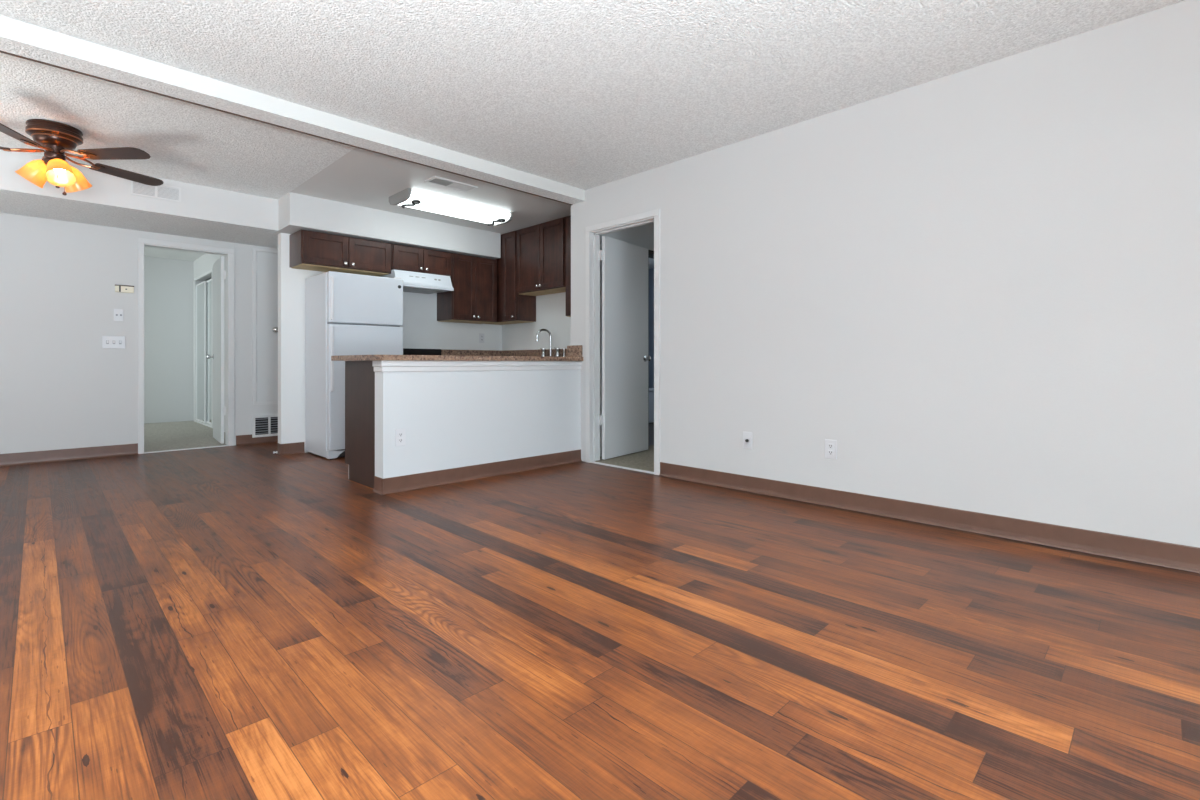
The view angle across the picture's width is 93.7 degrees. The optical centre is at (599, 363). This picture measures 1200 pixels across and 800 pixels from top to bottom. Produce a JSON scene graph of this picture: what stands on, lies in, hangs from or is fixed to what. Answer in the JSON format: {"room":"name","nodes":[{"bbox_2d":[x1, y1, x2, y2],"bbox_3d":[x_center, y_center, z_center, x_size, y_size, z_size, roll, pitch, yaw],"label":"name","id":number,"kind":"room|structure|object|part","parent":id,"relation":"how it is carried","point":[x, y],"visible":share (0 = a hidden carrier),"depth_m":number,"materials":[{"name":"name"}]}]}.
{"room":"empty living room","nodes":[
{"label":"empty living room","id":0,"kind":"room"},
{"bbox_2d":[0,213,277,453],"bbox_3d":[-4.610,-0.335,5.459,5.200,2.440,0.120,0,0,-45],"label":"wall","id":1,"kind":"structure","parent":0,"point":[60,389],"depth_m":5.17,"materials":[{"name":"white paint"}]},
{"bbox_2d":[0,443,137,465],"bbox_3d":[-5.450,0.833,4.523,2.690,0.104,0.016,0,0,-45],"label":"baseboard","id":2,"kind":"structure","parent":1,"relation":"attached to","point":[9,459],"depth_m":5.12,"materials":[{"name":"brown plastic"}]},
{"bbox_2d":[102,336,124,348],"bbox_3d":[-4.623,-0.199,5.347,0.168,0.118,0.018,0,0,-45],"label":"switch plate","id":3,"kind":"object","parent":1,"relation":"attached to","point":[116,342],"visible":1,"depth_m":5.35,"materials":[{"name":"white plastic"}]},
{"bbox_2d":[114,309,122,320],"bbox_3d":[-4.602,-0.460,5.376,0.070,0.116,0.008,0,0,-45],"label":"plate","id":4,"kind":"object","parent":1,"relation":"attached to","point":[118,313],"visible":1,"depth_m":5.37,"materials":[{"name":"white plastic"}]},
{"bbox_2d":[115,284,133,292],"bbox_3d":[-4.564,-0.713,5.396,0.142,0.070,0.034,0,0,-45],"label":"thermostat","id":5,"kind":"object","parent":1,"relation":"attached to","point":[118,288],"visible":1,"depth_m":5.39,"materials":[{"name":"beige plastic"}]},
{"bbox_2d":[144,445,227,452],"bbox_3d":[-4.232,0.885,5.770,0.701,0.019,0.034,0,0,-45],"label":"trim","id":6,"kind":"structure","parent":1,"relation":"attached to","point":[221,445],"depth_m":5.75,"materials":[{"name":"white paint"}]},
{"bbox_2d":[138,238,234,453],"bbox_3d":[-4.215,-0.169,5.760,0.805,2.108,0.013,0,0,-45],"label":"trim","id":7,"kind":"structure","parent":1,"relation":"attached to","point":[231,252],"depth_m":5.78,"materials":[{"name":"white paint"}]},
{"bbox_2d":[207,256,225,443],"bbox_3d":[-4.286,-0.143,6.357,0.162,2.024,0.721,0,0,-45],"label":"door","id":8,"kind":"structure","parent":1,"relation":"in","point":[219,410],"depth_m":6.22,"materials":[{"name":"white paint"}]},
{"bbox_2d":[236,434,277,444],"bbox_3d":[-3.356,0.833,6.617,1.589,0.104,0.016,0,0,-45],"label":"baseboard","id":9,"kind":"structure","parent":1,"relation":"attached to","point":[240,439],"depth_m":6.17,"materials":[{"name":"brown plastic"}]},
{"bbox_2d":[252,414,277,437],"bbox_3d":[-3.659,0.696,6.305,0.418,0.238,0.019,0,0,-45],"label":"air vent","id":10,"kind":"object","parent":1,"relation":"in","point":[262,425],"visible":0.66,"depth_m":6.24,"materials":[{"name":"white metal"}]},
{"bbox_2d":[253,248,277,404],"bbox_3d":[-3.566,-0.403,6.372,0.632,1.725,0.086,0,0,-45],"label":"door","id":11,"kind":"structure","parent":1,"relation":"in","point":[266,266],"depth_m":6.25,"materials":[{"name":"white paint"}]},
{"bbox_3d":[-3.627,-0.375,6.297,0.069,0.069,0.066,0,0,-45],"label":"knob","id":12,"kind":"part","parent":11,"relation":"part of","materials":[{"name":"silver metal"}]},
{"bbox_2d":[0,189,277,248],"bbox_3d":[-4.212,-1.278,4.989,5.100,0.033,1.108,0,0,-45],"label":"soffit","id":13,"kind":"structure","parent":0,"point":[11,202],"depth_m":4.98,"materials":[{"name":"white paint"}]},
{"bbox_2d":[144,256,211,423],"bbox_3d":[-7.142,-0.335,7.707,3.800,2.440,0.100,0,0,-45],"label":"wall","id":14,"kind":"structure","parent":0,"point":[168,283],"depth_m":8.36,"materials":[{"name":"white paint"}]},
{"bbox_2d":[144,421,225,451],"bbox_3d":[-6.152,0.906,6.364,3.300,0.058,3.500,0,0,-45],"label":"floor","id":15,"kind":"structure","parent":0,"point":[182,434],"depth_m":6.73,"materials":[{"name":"beige carpet"}]},
{"bbox_2d":[194,253,224,431],"bbox_3d":[-5.017,-0.335,7.449,0.080,2.440,3.270,0,0,-45],"label":"wall","id":16,"kind":"structure","parent":0,"point":[204,263],"depth_m":7.87,"materials":[{"name":"white paint"}]},
{"bbox_2d":[194,269,212,427],"bbox_3d":[-5.638,-0.195,8.059,0.096,2.160,1.270,0,0,-45],"label":"door","id":17,"kind":"structure","parent":16,"relation":"in","point":[203,291],"depth_m":8.08,"materials":[{"name":"white paint"}]},
{"bbox_3d":[-5.847,-0.160,8.242,0.018,2.010,0.605,0,0,-45],"label":"mirror panel","id":18,"kind":"part","parent":17,"relation":"part of","materials":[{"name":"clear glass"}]},
{"bbox_3d":[-5.848,-0.163,8.241,0.024,2.025,0.609,0,0,-45],"label":"panel frame","id":19,"kind":"part","parent":17,"relation":"part of","materials":[{"name":"white metal"}]},
{"bbox_3d":[-5.437,-0.160,7.868,0.018,2.010,0.605,0,0,-45],"label":"mirror panel","id":20,"kind":"part","parent":17,"relation":"part of","materials":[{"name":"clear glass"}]},
{"bbox_2d":[278,233,501,451],"bbox_3d":[-2.167,-0.335,6.417,2.689,2.440,0.100,0,0,-45],"label":"wall","id":21,"kind":"structure","parent":0,"point":[421,327],"depth_m":5.55,"materials":[{"name":"white paint"}]},
{"bbox_2d":[276,442,304,454],"bbox_3d":[-3.044,0.833,5.529,0.225,0.104,0.116,0,0,-45],"label":"baseboard","id":22,"kind":"structure","parent":21,"relation":"attached to","point":[289,448],"depth_m":5.49,"materials":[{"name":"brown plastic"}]},
{"bbox_2d":[289,230,390,275],"bbox_3d":[-2.584,-1.088,5.651,0.867,0.320,0.389,0,0,-45],"label":"upper cabinet","id":23,"kind":"object","parent":21,"relation":"attached to","point":[308,250],"visible":0.98,"depth_m":5.49,"materials":[{"name":"brown wood"}]},
{"bbox_3d":[-2.626,-1.088,5.392,0.408,0.290,0.020,0,0,-45],"label":"door","id":24,"kind":"part","parent":23,"relation":"part of","materials":[{"name":"brown wood"}]},
{"bbox_3d":[-2.610,-0.931,5.676,0.831,0.007,0.318,0,0,-45],"label":"panel","id":25,"kind":"part","parent":23,"relation":"part of","materials":[{"name":"brown wood"}]},
{"bbox_3d":[-2.327,-1.088,5.691,0.422,0.290,0.020,0,0,-45],"label":"door","id":26,"kind":"part","parent":23,"relation":"part of","materials":[{"name":"brown wood"}]},
{"bbox_2d":[391,243,450,276],"bbox_3d":[-2.028,-1.111,6.208,0.700,0.275,0.389,0,0,-45],"label":"upper cabinet","id":27,"kind":"object","parent":21,"relation":"attached to","point":[405,258],"visible":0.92,"depth_m":6.07,"materials":[{"name":"brown wood"}]},
{"bbox_3d":[-2.040,-1.110,5.979,0.330,0.246,0.020,0,0,-45],"label":"door","id":28,"kind":"part","parent":27,"relation":"part of","materials":[{"name":"brown wood"}]},
{"bbox_2d":[379,269,453,293],"bbox_3d":[-2.014,-0.882,6.152,0.648,0.179,0.480,0,0,-45],"label":"range hood","id":29,"kind":"object","parent":27,"relation":"attached to","point":[414,282],"visible":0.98,"depth_m":6.03,"materials":[{"name":"white metal"}]},
{"bbox_3d":[-1.800,-1.110,6.219,0.335,0.246,0.020,0,0,-45],"label":"door","id":30,"kind":"part","parent":27,"relation":"part of","materials":[{"name":"brown wood"}]},
{"bbox_2d":[437,253,496,323],"bbox_3d":[-1.561,-0.869,6.675,0.612,0.759,0.389,0,0,-45],"label":"upper cabinet","id":31,"kind":"object","parent":21,"relation":"attached to","point":[473,300],"visible":0.98,"depth_m":6.53,"materials":[{"name":"brown wood"}]},
{"bbox_3d":[-1.559,-0.869,6.459,0.286,0.728,0.020,0,0,-45],"label":"door","id":32,"kind":"part","parent":31,"relation":"part of","materials":[{"name":"brown wood"}]},
{"bbox_3d":[-1.586,-0.492,6.700,0.576,0.007,0.318,0,0,-45],"label":"panel","id":33,"kind":"part","parent":31,"relation":"part of","materials":[{"name":"brown wood"}]},
{"bbox_3d":[-1.351,-0.869,6.668,0.291,0.728,0.020,0,0,-45],"label":"door","id":34,"kind":"part","parent":31,"relation":"part of","materials":[{"name":"brown wood"}]},
{"bbox_2d":[479,333,483,342],"bbox_3d":[-1.478,-0.313,7.029,0.075,0.118,0.010,0,0,-45],"label":"wall outlet","id":35,"kind":"object","parent":21,"relation":"attached to","point":[481,335],"visible":1,"depth_m":7.02,"materials":[{"name":"white plastic"}]},
{"bbox_2d":[375,223,653,478],"bbox_3d":[0.447,-0.335,5.812,5.548,2.440,0.133,0,0,-45],"label":"wall","id":36,"kind":"structure","parent":0,"point":[450,419],"depth_m":4.33,"materials":[{"name":"white paint"}]},
{"bbox_2d":[395,429,405,445],"bbox_3d":[-1.379,0.513,3.885,0.075,0.118,0.010,0,0,-45],"label":"wall outlet","id":37,"kind":"object","parent":36,"relation":"attached to","point":[400,434],"visible":1,"depth_m":3.88,"materials":[{"name":"white plastic"}]},
{"bbox_2d":[331,345,582,360],"bbox_3d":[-1.377,-0.090,5.488,2.642,0.143,2.328,0,0,-45],"label":"countertop","id":38,"kind":"structure","parent":36,"relation":"on","point":[574,352],"depth_m":4.64,"materials":[{"name":"brown stone"}]},
{"bbox_2d":[536,329,560,356],"bbox_3d":[-0.611,-0.228,6.369,0.193,0.329,0.310,0,0,-45],"label":"faucet","id":39,"kind":"object","parent":38,"relation":"on","point":[540,330],"visible":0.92,"depth_m":6.39,"materials":[{"name":"silver metal"}]},
{"bbox_3d":[-0.659,-0.125,6.496,0.077,0.101,0.052,0,0,-45],"label":"handle","id":40,"kind":"part","parent":39,"relation":"part of","materials":[{"name":"silver metal"}]},
{"bbox_3d":[-0.636,-0.238,6.385,0.186,0.309,0.025,0,0,-23],"label":"spout","id":41,"kind":"part","parent":39,"relation":"part of","materials":[{"name":"silver metal"}]},
{"bbox_3d":[-0.483,-0.125,6.320,0.077,0.101,0.052,0,0,-45],"label":"handle","id":42,"kind":"part","parent":39,"relation":"part of","materials":[{"name":"silver metal"}]},
{"bbox_2d":[372,360,581,371],"bbox_3d":[-0.868,0.020,4.484,1.846,0.078,0.151,0,0,-45],"label":"trim","id":43,"kind":"structure","parent":36,"relation":"attached to","point":[379,365],"depth_m":4.27,"materials":[{"name":"white paint"}]},
{"bbox_2d":[373,449,581,494],"bbox_3d":[-0.868,0.833,4.486,1.844,0.104,0.149,0,0,-45],"label":"baseboard","id":44,"kind":"structure","parent":36,"relation":"attached to","point":[382,486],"depth_m":4.27,"materials":[{"name":"brown plastic"}]},
{"bbox_2d":[648,250,653,448],"bbox_3d":[0.697,-0.140,6.071,0.760,2.050,0.150,0,0,-45],"label":"trim","id":45,"kind":"structure","parent":36,"relation":"attached to","point":[650,252],"depth_m":5.77,"materials":[{"name":"black"}]},
{"bbox_2d":[502,292,570,350],"bbox_3d":[-0.495,-0.335,6.562,0.120,2.440,2.260,0,0,-45],"label":"wall","id":46,"kind":"structure","parent":0,"point":[551,316],"depth_m":6.64,"materials":[{"name":"white paint"}]},
{"bbox_2d":[486,230,535,324],"bbox_3d":[-1.131,-1.022,6.878,0.329,1.058,0.703,0,0,-45],"label":"upper cabinet","id":47,"kind":"object","parent":46,"relation":"attached to","point":[513,307],"visible":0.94,"depth_m":6.67,"materials":[{"name":"brown wood"}]},
{"bbox_3d":[-1.073,-1.024,6.645,0.020,1.030,0.255,0,0,-45],"label":"door","id":48,"kind":"part","parent":47,"relation":"part of","materials":[{"name":"brown wood"}]},
{"bbox_3d":[-1.120,-0.496,6.903,0.242,0.007,0.683,0,0,-45],"label":"panel","id":49,"kind":"part","parent":47,"relation":"part of","materials":[{"name":"brown wood"}]},
{"bbox_2d":[517,217,565,295],"bbox_3d":[-0.584,-1.177,6.330,0.329,0.748,0.838,0,0,-45],"label":"upper cabinet","id":50,"kind":"object","parent":46,"relation":"attached to","point":[541,248],"visible":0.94,"depth_m":6.20,"materials":[{"name":"brown wood"}]},
{"bbox_3d":[-0.811,-1.179,6.383,0.020,0.720,0.417,0,0,-45],"label":"door","id":51,"kind":"part","parent":50,"relation":"part of","materials":[{"name":"brown wood"}]},
{"bbox_3d":[-0.573,-0.806,6.356,0.242,0.007,0.818,0,0,-45],"label":"panel","id":52,"kind":"part","parent":50,"relation":"part of","materials":[{"name":"brown wood"}]},
{"bbox_3d":[-0.522,-1.179,6.094,0.020,0.720,0.388,0,0,-45],"label":"door","id":53,"kind":"part","parent":50,"relation":"part of","materials":[{"name":"brown wood"}]},
{"bbox_2d":[566,215,570,316],"bbox_3d":[-0.092,-1.022,5.838,0.329,1.058,0.546,0,0,-45],"label":"upper cabinet","id":54,"kind":"object","parent":46,"relation":"attached to","point":[568,218],"visible":0.1,"depth_m":5.92,"materials":[{"name":"brown wood"}]},
{"bbox_3d":[-0.153,-1.024,5.725,0.020,1.030,0.446,0,0,-45],"label":"door","id":55,"kind":"part","parent":54,"relation":"part of","materials":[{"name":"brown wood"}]},
{"bbox_2d":[0,0,1185,268],"bbox_3d":[-0.990,-1.605,4.667,9.200,0.100,13.400,0,0,-45],"label":"ceiling","id":56,"kind":"structure","parent":0,"point":[581,94],"depth_m":3.04,"materials":[{"name":"white paint"}]},
{"bbox_2d":[0,119,163,194],"bbox_3d":[-3.627,-1.331,3.718,1.224,0.447,1.200,0,0,-45],"label":"ceiling fan","id":57,"kind":"object","parent":56,"relation":"hanging from","point":[56,138],"visible":1,"depth_m":3.65,"materials":[{"name":"brown wood"}]},
{"bbox_3d":[-3.486,-1.367,3.291,0.131,0.032,0.435,0,0,-14],"label":"blade","id":58,"kind":"part","parent":57,"relation":"part of","materials":[{"name":"brown wood"}]},
{"bbox_3d":[-3.709,-1.373,3.621,0.191,0.047,0.101,0,0,-45],"label":"blade arm","id":59,"kind":"part","parent":57,"relation":"part of","materials":[{"name":"orange metal"}]},
{"bbox_3d":[-3.530,-1.361,3.472,0.082,0.021,0.093,0,0,-45],"label":"blade plate","id":60,"kind":"part","parent":57,"relation":"part of","materials":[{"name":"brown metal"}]},
{"bbox_3d":[-3.699,-1.240,3.671,0.170,0.183,0.154,0,0,-45],"label":"lamp shade","id":61,"kind":"part","parent":57,"relation":"part of","materials":[{"name":"orange glass"}]},
{"bbox_3d":[-3.551,-1.373,3.560,0.097,0.047,0.189,0,0,-14],"label":"blade arm","id":62,"kind":"part","parent":57,"relation":"part of","materials":[{"name":"orange metal"}]},
{"bbox_3d":[-3.514,-1.272,3.655,0.053,0.088,0.076,0,0,-45],"label":"bulb","id":63,"kind":"part","parent":57,"relation":"part of","materials":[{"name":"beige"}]},
{"bbox_3d":[-3.488,-1.240,3.638,0.149,0.183,0.172,0,0,-45],"label":"lamp shade","id":64,"kind":"part","parent":57,"relation":"part of","materials":[{"name":"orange glass"}]},
{"bbox_3d":[-3.442,-1.373,3.692,0.189,0.047,0.097,0,0,4],"label":"blade arm","id":65,"kind":"part","parent":57,"relation":"part of","materials":[{"name":"orange metal"}]},
{"bbox_3d":[-3.567,-1.240,3.826,0.168,0.183,0.159,0,0,-45],"label":"lamp shade","id":66,"kind":"part","parent":57,"relation":"part of","materials":[{"name":"orange glass"}]},
{"bbox_3d":[-3.535,-1.373,3.837,0.097,0.047,0.189,0,0,22],"label":"blade arm","id":67,"kind":"part","parent":57,"relation":"part of","materials":[{"name":"orange metal"}]},
{"bbox_3d":[-3.355,-1.361,3.682,0.085,0.021,0.089,0,0,-45],"label":"blade plate","id":68,"kind":"part","parent":57,"relation":"part of","materials":[{"name":"brown metal"}]},
{"bbox_3d":[-3.495,-1.361,3.920,0.094,0.021,0.079,0,0,-45],"label":"blade plate","id":69,"kind":"part","parent":57,"relation":"part of","materials":[{"name":"brown metal"}]},
{"bbox_3d":[-3.166,-1.367,3.671,0.435,0.032,0.131,0,0,4],"label":"blade","id":70,"kind":"part","parent":57,"relation":"part of","materials":[{"name":"brown wood"}]},
{"bbox_3d":[-3.430,-1.367,4.093,0.131,0.032,0.435,0,0,22],"label":"blade","id":71,"kind":"part","parent":57,"relation":"part of","materials":[{"name":"brown wood"}]},
{"bbox_2d":[0,150,277,230],"bbox_3d":[-4.734,-1.409,4.465,3.620,0.293,1.110,0,0,-45],"label":"soffit","id":72,"kind":"structure","parent":56,"relation":"attached to","point":[197,201],"depth_m":4.71,"materials":[{"name":"white paint"}]},
{"bbox_2d":[131,181,180,202],"bbox_3d":[-3.708,-1.440,4.700,0.333,0.126,0.010,0,0,-45],"label":"wall vent","id":73,"kind":"object","parent":72,"relation":"attached to","point":[164,192],"visible":0.91,"depth_m":4.70,"materials":[{"name":"white metal"}]},
{"bbox_2d":[0,36,584,203],"bbox_3d":[-2.130,-1.508,3.177,5.480,0.095,0.164,0,0,-45],"label":"beam","id":74,"kind":"structure","parent":56,"relation":"attached to","point":[8,45],"depth_m":3.25,"materials":[{"name":"white paint"}]},
{"bbox_2d":[0,50,572,204],"bbox_3d":[-2.193,-1.472,3.240,5.480,0.035,0.013,0,0,-45],"label":"trim","id":75,"kind":"structure","parent":74,"relation":"attached to","point":[11,54],"depth_m":3.32,"materials":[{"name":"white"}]},
{"bbox_2d":[0,15,584,199],"bbox_3d":[-2.086,-1.508,3.132,5.480,0.093,0.040,0,0,-45],"label":"beam","id":76,"kind":"structure","parent":74,"relation":"attached to","point":[10,28],"depth_m":3.18,"materials":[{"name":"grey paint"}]},
{"bbox_2d":[273,192,500,258],"bbox_3d":[-2.187,-1.408,6.108,2.305,0.294,0.510,0,0,-45],"label":"soffit","id":77,"kind":"structure","parent":56,"relation":"attached to","point":[296,212],"depth_m":5.71,"materials":[{"name":"white paint"}]},
{"bbox_2d":[389,188,512,225],"bbox_3d":[-1.434,-1.502,5.521,1.140,0.104,0.395,0,0,-45],"label":"ceiling light","id":78,"kind":"object","parent":56,"relation":"attached to","point":[408,197],"visible":1,"depth_m":5.38,"materials":[{"name":"white plastic"}]},
{"bbox_2d":[424,176,477,191],"bbox_3d":[-1.287,-1.549,4.868,0.415,0.012,0.181,0,0,-45],"label":"ceiling vent","id":79,"kind":"object","parent":56,"relation":"in","point":[436,180],"visible":1,"depth_m":4.85,"materials":[{"name":"white metal"}]},
{"bbox_2d":[0,442,1199,799],"bbox_3d":[-0.806,0.885,2.376,6.220,0.001,9.900,0,0,-45],"label":"floor","id":80,"kind":"structure","parent":0,"point":[249,621],"depth_m":1.78,"materials":[{"name":"brown wood"}]},
{"bbox_2d":[305,271,402,459],"bbox_3d":[-2.432,0.015,5.585,0.715,1.740,0.662,0,0,-45],"label":"refrigerator","id":81,"kind":"object","parent":80,"relation":"on","point":[346,313],"visible":0.8,"depth_m":5.31,"materials":[{"name":"white metal"}]},
{"bbox_3d":[-2.442,-0.041,5.126,0.028,0.600,0.026,0,0,-45],"label":"handle","id":82,"kind":"part","parent":81,"relation":"part of","materials":[{"name":"white plastic"}]},
{"bbox_3d":[-2.442,-0.592,5.126,0.028,0.398,0.026,0,0,-45],"label":"handle","id":83,"kind":"part","parent":81,"relation":"part of","materials":[{"name":"white plastic"}]},
{"bbox_3d":[-2.237,0.220,5.390,0.711,1.161,0.063,0,0,-45],"label":"door","id":84,"kind":"part","parent":81,"relation":"part of","materials":[{"name":"white metal"}]},
{"bbox_3d":[-2.237,-0.607,5.390,0.711,0.468,0.063,0,0,-45],"label":"freezer door","id":85,"kind":"part","parent":81,"relation":"part of","materials":[{"name":"white metal"}]},
{"bbox_2d":[345,361,374,488],"bbox_3d":[-1.084,0.433,4.812,1.928,0.902,0.614,0,0,-45],"label":"base cabinet","id":86,"kind":"object","parent":80,"relation":"on","point":[359,375],"visible":0.07,"depth_m":4.12,"materials":[{"name":"brown wood"}]},
{"bbox_2d":[403,348,440,354],"bbox_3d":[-1.909,0.351,6.084,0.708,1.028,0.666,0,0,-45],"label":"range","id":87,"kind":"object","parent":80,"relation":"on","point":[406,351],"visible":0.02,"depth_m":6.33,"materials":[{"name":"black metal"}]},
{"bbox_2d":[595,445,653,471],"bbox_3d":[2.178,0.906,5.332,3.580,0.058,3.260,0,0,-45],"label":"floor","id":88,"kind":"structure","parent":0,"point":[642,460],"depth_m":5.07,"materials":[{"name":"beige carpet"}]},
{"bbox_2d":[649,269,653,387],"bbox_3d":[0.580,-0.335,7.623,2.900,2.440,2.240,0,0,-45],"label":"wall","id":89,"kind":"structure","parent":0,"point":[651,271],"depth_m":9.26,"materials":[{"name":"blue paint"}]},
{"bbox_2d":[649,422,653,445],"bbox_3d":[0.562,0.908,7.605,2.850,0.054,2.240,0,0,-45],"label":"floor","id":90,"kind":"structure","parent":0,"point":[651,425],"depth_m":7.04,"materials":[{"name":"plastic"}]},
{"bbox_2d":[649,388,653,422],"bbox_3d":[0.346,0.618,8.280,2.040,0.495,0.760,0,0,-45],"label":"bathtub","id":91,"kind":"object","parent":90,"relation":"on","point":[651,390],"visible":0.08,"depth_m":8.17,"materials":[{"name":"white ceramic"}]},
{"bbox_2d":[571,0,1199,547],"bbox_3d":[2.093,-0.335,2.913,0.120,2.440,6.560,0,0,-45],"label":"wall","id":92,"kind":"structure","parent":0,"point":[981,284],"depth_m":2.99,"materials":[{"name":"white paint"}]},
{"bbox_2d":[441,345,582,356],"bbox_3d":[-0.770,-0.110,6.102,0.916,0.105,2.318,0,0,-45],"label":"backsplash","id":93,"kind":"structure","parent":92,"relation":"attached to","point":[574,350],"depth_m":6.78,"materials":[{"name":"brown stone"}]},
{"bbox_2d":[590,217,653,461],"bbox_3d":[0.220,-0.145,4.786,0.120,2.060,0.767,0,0,-45],"label":"trim","id":94,"kind":"structure","parent":92,"relation":"attached to","point":[594,235],"depth_m":5.03,"materials":[{"name":"white paint"}]},
{"bbox_2d":[590,461,653,473],"bbox_3d":[0.185,0.885,4.753,0.027,0.020,0.740,0,0,-45],"label":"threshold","id":95,"kind":"structure","parent":92,"relation":"attached to","point":[591,461],"depth_m":4.73,"materials":[{"name":"white paint"}]},
{"bbox_2d":[586,209,659,474],"bbox_3d":[0.174,-0.168,4.738,0.014,2.105,0.845,0,0,-45],"label":"trim","id":96,"kind":"structure","parent":92,"relation":"attached to","point":[654,213],"depth_m":4.47,"materials":[{"name":"white paint"}]},
{"bbox_2d":[599,236,650,458],"bbox_3d":[0.263,-0.141,5.351,0.168,2.019,0.760,0,0,33],"label":"door","id":97,"kind":"structure","parent":92,"relation":"in","point":[623,420],"depth_m":5.33,"materials":[{"name":"white paint"}]},
{"bbox_3d":[0.474,-0.045,5.583,0.066,0.060,0.060,0,0,37],"label":"knob","id":98,"kind":"part","parent":97,"relation":"part of","materials":[{"name":"silver metal"}]},
{"bbox_2d":[743,432,751,448],"bbox_3d":[1.018,0.535,3.889,0.020,0.118,0.072,0,0,-45],"label":"cable plate","id":99,"kind":"object","parent":92,"relation":"attached to","point":[747,436],"visible":1,"depth_m":3.89,"materials":[{"name":"white plastic"}]},
{"bbox_2d":[825,439,836,458],"bbox_3d":[1.430,0.533,3.484,0.010,0.118,0.075,0,0,-45],"label":"wall outlet","id":100,"kind":"object","parent":92,"relation":"attached to","point":[830,445],"visible":1,"depth_m":3.48,"materials":[{"name":"white plastic"}]},
{"bbox_2d":[659,462,1199,572],"bbox_3d":[2.418,0.833,2.492,0.016,0.104,5.505,0,0,-45],"label":"baseboard","id":101,"kind":"structure","parent":92,"relation":"attached to","point":[1165,554],"depth_m":2.96,"materials":[{"name":"brown plastic"}]}
]}

